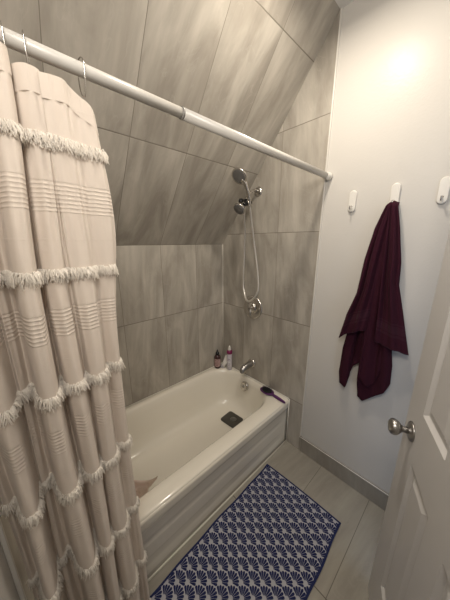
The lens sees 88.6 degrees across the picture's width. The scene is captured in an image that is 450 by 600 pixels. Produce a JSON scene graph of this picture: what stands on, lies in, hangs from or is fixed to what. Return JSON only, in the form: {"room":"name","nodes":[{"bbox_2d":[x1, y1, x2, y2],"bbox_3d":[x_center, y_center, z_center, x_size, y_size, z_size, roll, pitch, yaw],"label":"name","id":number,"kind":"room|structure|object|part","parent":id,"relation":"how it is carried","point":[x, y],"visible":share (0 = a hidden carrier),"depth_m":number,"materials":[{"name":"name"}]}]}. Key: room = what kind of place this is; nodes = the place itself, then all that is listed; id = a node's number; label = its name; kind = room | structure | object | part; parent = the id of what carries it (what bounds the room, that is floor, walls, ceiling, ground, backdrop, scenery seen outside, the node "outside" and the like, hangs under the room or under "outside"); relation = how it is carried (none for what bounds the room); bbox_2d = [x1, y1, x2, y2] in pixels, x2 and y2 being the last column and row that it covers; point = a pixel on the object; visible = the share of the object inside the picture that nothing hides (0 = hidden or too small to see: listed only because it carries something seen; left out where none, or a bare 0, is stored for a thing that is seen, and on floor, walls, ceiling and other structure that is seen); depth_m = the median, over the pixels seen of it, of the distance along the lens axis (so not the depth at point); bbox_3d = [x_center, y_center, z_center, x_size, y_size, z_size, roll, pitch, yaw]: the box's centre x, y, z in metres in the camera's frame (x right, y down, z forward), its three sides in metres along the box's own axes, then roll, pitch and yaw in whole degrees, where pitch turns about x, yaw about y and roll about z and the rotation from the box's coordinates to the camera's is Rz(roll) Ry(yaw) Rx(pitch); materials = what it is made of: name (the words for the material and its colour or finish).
{"room":"bathroom","nodes":[
{"label":"bathroom","id":0,"kind":"room"},
{"bbox_2d":[0,498,34,599],"bbox_3d":[-0.582,0.128,0.427,0.080,2.665,1.742,-13,19,-41],"label":"wall","id":1,"kind":"structure","parent":0,"point":[18,560],"depth_m":0.61,"materials":[{"name":"paint"}]},
{"bbox_2d":[0,519,26,599],"bbox_3d":[-0.549,0.059,0.435,0.010,2.537,0.012,-13,19,-41],"label":"trim","id":2,"kind":"structure","parent":1,"relation":"attached to","point":[3,539],"depth_m":0.59,"materials":[{"name":"grey"}]},
{"bbox_2d":[116,244,222,406],"bbox_3d":[-0.608,0.375,1.744,1.530,1.535,0.080,-13,19,-41],"label":"wall","id":3,"kind":"structure","parent":0,"point":[169,298],"depth_m":1.78,"materials":[{"name":"tile"}]},
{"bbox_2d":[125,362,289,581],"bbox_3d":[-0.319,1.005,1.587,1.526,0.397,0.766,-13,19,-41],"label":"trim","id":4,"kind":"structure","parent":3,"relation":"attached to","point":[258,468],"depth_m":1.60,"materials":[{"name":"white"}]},
{"bbox_2d":[222,244,223,359],"bbox_3d":[-0.019,0.068,2.167,0.007,1.150,0.007,-13,19,-41],"label":"trim","id":5,"kind":"structure","parent":3,"relation":"attached to","point":[222,244],"depth_m":2.07,"materials":[{"name":"white"}]},
{"bbox_2d":[0,0,339,245],"bbox_3d":[-0.310,-0.860,1.095,1.530,1.179,0.929,-13,19,-41],"label":"ceiling","id":6,"kind":"structure","parent":0,"point":[242,66],"depth_m":1.07,"materials":[{"name":"tile"}]},
{"bbox_2d":[148,441,384,599],"bbox_3d":[0.011,1.322,1.295,1.730,0.080,1.942,-13,19,-41],"label":"floor","id":7,"kind":"structure","parent":0,"point":[345,574],"depth_m":1.30,"materials":[{"name":"tile"}]},
{"bbox_2d":[126,363,288,578],"bbox_3d":[-0.322,1.008,1.587,1.525,0.385,0.757,-13,19,-41],"label":"bathtub","id":8,"kind":"object","parent":7,"relation":"on","point":[178,433],"visible":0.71,"depth_m":1.61,"materials":[{"name":"white ceramic"}]},
{"bbox_2d":[214,349,220,368],"bbox_3d":[-0.071,0.557,2.197,0.060,0.186,0.061,2,14,7],"label":"lotion bottle","id":9,"kind":"object","parent":8,"relation":"on","point":[217,358],"visible":1,"depth_m":2.18,"materials":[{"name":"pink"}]},
{"bbox_2d":[221,355,226,367],"bbox_3d":[0.009,0.584,2.207,0.100,0.129,0.043,1,14,2],"label":"tube","id":10,"kind":"object","parent":8,"relation":"on","point":[224,362],"visible":0.76,"depth_m":2.19,"materials":[{"name":"white plastic"}]},
{"bbox_2d":[227,346,231,369],"bbox_3d":[0.042,0.538,2.160,0.053,0.241,0.053,4,15,17],"label":"pump bottle","id":11,"kind":"object","parent":8,"relation":"on","point":[229,351],"visible":1,"depth_m":2.14,"materials":[{"name":"grey plastic"}]},
{"bbox_2d":[221,411,242,427],"bbox_3d":[0.059,1.014,1.966,0.155,0.011,0.137,13,19,41],"label":"drain cover","id":12,"kind":"object","parent":8,"relation":"on","point":[231,419],"visible":0.96,"depth_m":1.96,"materials":[{"name":"grey metal"}]},
{"bbox_3d":[0.171,0.760,2.036,0.037,0.082,0.082,-13,19,-41],"label":"overflow plate","id":13,"kind":"part","parent":8,"relation":"part of","materials":[{"name":"silver metal"}]},
{"bbox_2d":[260,385,285,403],"bbox_3d":[0.376,0.733,1.801,0.088,0.034,0.235,-11,18,-36],"label":"brush","id":14,"kind":"object","parent":8,"relation":"on","point":[266,390],"visible":1,"depth_m":1.82,"materials":[{"name":"purple plastic"}]},
{"bbox_2d":[262,387,271,392],"bbox_3d":[0.337,0.720,1.850,0.070,0.006,0.092,-11,18,-36],"label":"bristles","id":15,"kind":"object","parent":14,"relation":"on","point":[264,389],"depth_m":1.84,"materials":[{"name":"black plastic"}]},
{"bbox_2d":[150,464,340,599],"bbox_3d":[0.120,1.315,1.143,1.028,0.007,0.520,-14,20,-43],"label":"bath mat","id":16,"kind":"object","parent":7,"relation":"on","point":[274,541],"visible":1,"depth_m":1.20,"materials":[{"name":"blue fabric"}]},
{"bbox_2d":[223,0,449,493],"bbox_3d":[0.601,-0.143,1.485,0.080,2.665,1.742,-13,19,-41],"label":"wall","id":17,"kind":"structure","parent":0,"point":[390,125],"depth_m":1.29,"materials":[{"name":"grey paint"}]},
{"bbox_2d":[0,25,332,180],"bbox_3d":[0.012,-0.582,0.806,1.530,0.070,0.042,-12,19,-40],"label":"curtain rod","id":18,"kind":"object","parent":17,"relation":"attached to","point":[13,40],"visible":1,"depth_m":0.59,"materials":[{"name":"grey metal"}]},
{"bbox_2d":[0,21,4,43],"bbox_3d":[-0.423,-0.482,0.436,0.046,0.077,0.003,10,17,34],"label":"curtain hook","id":19,"kind":"object","parent":18,"relation":"hanging from","point":[0,21],"visible":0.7,"depth_m":0.42,"materials":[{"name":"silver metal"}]},
{"bbox_2d":[22,29,29,63],"bbox_3d":[-0.395,-0.488,0.460,0.003,0.077,0.046,-9,17,-32],"label":"curtain hook","id":20,"kind":"object","parent":18,"relation":"hanging from","point":[23,35],"visible":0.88,"depth_m":0.44,"materials":[{"name":"silver metal"}]},
{"bbox_2d":[0,41,150,599],"bbox_3d":[-0.398,0.447,0.636,0.354,1.874,0.135,-12,18,-38],"label":"shower curtain","id":21,"kind":"object","parent":18,"relation":"hanging from","point":[70,502],"visible":1,"depth_m":0.56,"materials":[{"name":"beige fabric"}]},
{"bbox_3d":[-0.403,-0.326,0.462,0.335,0.039,0.066,-13,19,-41],"label":"fringe trim","id":22,"kind":"part","parent":21,"relation":"part of","materials":[{"name":"white fabric"}]},
{"bbox_3d":[-0.406,-0.049,0.516,0.347,0.039,0.104,-13,19,-41],"label":"fringe trim","id":23,"kind":"part","parent":21,"relation":"part of","materials":[{"name":"white fabric"}]},
{"bbox_3d":[-0.409,0.225,0.578,0.332,0.039,0.122,-13,19,-41],"label":"fringe trim","id":24,"kind":"part","parent":21,"relation":"part of","materials":[{"name":"white fabric"}]},
{"bbox_3d":[-0.407,0.498,0.647,0.327,0.040,0.116,-13,19,-41],"label":"fringe trim","id":25,"kind":"part","parent":21,"relation":"part of","materials":[{"name":"white fabric"}]},
{"bbox_3d":[-0.406,0.771,0.716,0.324,0.040,0.122,-13,19,-41],"label":"fringe trim","id":26,"kind":"part","parent":21,"relation":"part of","materials":[{"name":"white fabric"}]},
{"bbox_3d":[-0.402,1.044,0.785,0.328,0.040,0.136,-13,19,-41],"label":"fringe trim","id":27,"kind":"part","parent":21,"relation":"part of","materials":[{"name":"white fabric"}]},
{"bbox_2d":[78,56,85,96],"bbox_3d":[-0.324,-0.502,0.522,0.046,0.077,0.003,13,19,41],"label":"curtain hook","id":28,"kind":"object","parent":18,"relation":"hanging from","point":[79,56],"visible":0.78,"depth_m":0.52,"materials":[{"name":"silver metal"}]},
{"bbox_2d":[134,476,157,497],"bbox_3d":[-0.454,0.287,0.829,0.462,1.633,0.270,-13,19,-41],"label":"liner","id":29,"kind":"object","parent":18,"relation":"hanging from","point":[141,487],"visible":0.06,"depth_m":1.15,"materials":[{"name":"beige plastic"}]},
{"bbox_2d":[239,359,254,373],"bbox_3d":[0.181,0.567,1.966,0.143,0.089,0.080,-13,19,-41],"label":"tub spout","id":30,"kind":"object","parent":17,"relation":"attached to","point":[250,364],"visible":1,"depth_m":1.95,"materials":[{"name":"silver metal"}]},
{"bbox_2d":[233,186,261,214],"bbox_3d":[0.167,-0.688,1.579,0.100,0.207,0.260,13,19,41],"label":"shower","id":31,"kind":"object","parent":17,"relation":"attached to","point":[239,208],"visible":0.9,"depth_m":1.54,"materials":[{"name":"silver metal"}]},
{"bbox_2d":[232,167,258,301],"bbox_3d":[0.158,-0.400,1.625,0.159,0.899,0.305,6,15,21],"label":"handheld shower","id":32,"kind":"object","parent":31,"relation":"hanging from","point":[239,175],"visible":0.94,"depth_m":1.61,"materials":[{"name":"silver metal"}]},
{"bbox_3d":[0.137,-0.694,1.481,0.101,0.164,0.043,-13,19,-41],"label":"handle","id":33,"kind":"part","parent":32,"relation":"part of","materials":[{"name":"silver metal"}]},
{"bbox_2d":[244,295,261,318],"bbox_3d":[0.208,0.064,1.875,0.056,0.196,0.196,-13,19,-41],"label":"shower valve","id":34,"kind":"object","parent":17,"relation":"attached to","point":[253,309],"visible":0.94,"depth_m":1.86,"materials":[{"name":"silver metal"}]},
{"bbox_2d":[300,7,342,435],"bbox_3d":[0.572,-0.198,1.441,0.010,2.537,0.008,-13,19,-41],"label":"trim","id":35,"kind":"structure","parent":17,"relation":"attached to","point":[341,10],"depth_m":1.34,"materials":[{"name":"grey"}]},
{"bbox_2d":[298,436,388,510],"bbox_3d":[0.866,1.174,1.462,0.013,0.122,0.873,-13,19,-41],"label":"baseboard","id":36,"kind":"structure","parent":17,"relation":"attached to","point":[367,490],"depth_m":1.52,"materials":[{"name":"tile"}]},
{"bbox_2d":[348,190,357,211],"bbox_3d":[0.671,-0.524,1.223,0.041,0.108,0.036,-13,19,-41],"label":"wall hook","id":37,"kind":"object","parent":17,"relation":"attached to","point":[353,194],"visible":1,"depth_m":1.23,"materials":[{"name":"white plastic"}]},
{"bbox_2d":[389,183,400,202],"bbox_3d":[0.798,-0.496,1.088,0.041,0.108,0.036,-13,19,-41],"label":"wall hook","id":38,"kind":"object","parent":17,"relation":"attached to","point":[396,188],"visible":0.72,"depth_m":1.09,"materials":[{"name":"white plastic"}]},
{"bbox_2d":[339,201,408,400],"bbox_3d":[0.789,0.065,1.199,0.092,1.086,0.326,-13,19,-41],"label":"bath towel","id":39,"kind":"object","parent":38,"relation":"hanging from","point":[373,326],"visible":0.99,"depth_m":1.19,"materials":[{"name":"purple fabric"}]},
{"bbox_2d":[436,176,449,203],"bbox_3d":[0.915,-0.461,0.966,0.041,0.108,0.036,-13,19,-41],"label":"wall hook","id":40,"kind":"object","parent":17,"relation":"attached to","point":[444,186],"visible":1,"depth_m":0.97,"materials":[{"name":"white plastic"}]},
{"bbox_2d":[335,0,353,8],"bbox_3d":[0.303,-1.250,0.313,1.534,0.060,0.877,-13,19,-41],"label":"ceiling","id":41,"kind":"structure","parent":0,"point":[341,3],"depth_m":1.10,"materials":[{"name":"white paint"}]},
{"bbox_3d":[0.636,0.158,0.301,1.534,2.665,0.100,-13,19,-41],"label":"wall","id":42,"kind":"structure","parent":0,"visible":0},
{"bbox_2d":[368,231,449,599],"bbox_3d":[0.554,0.422,0.502,0.168,2.030,0.687,5,15,19],"label":"door","id":43,"kind":"structure","parent":42,"relation":"in","point":[412,558],"depth_m":0.68,"materials":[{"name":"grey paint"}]},
{"bbox_3d":[0.594,0.441,0.793,0.053,0.054,0.063,-13,19,-41],"label":"knob","id":44,"kind":"part","parent":43,"relation":"part of","materials":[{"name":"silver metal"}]}
]}

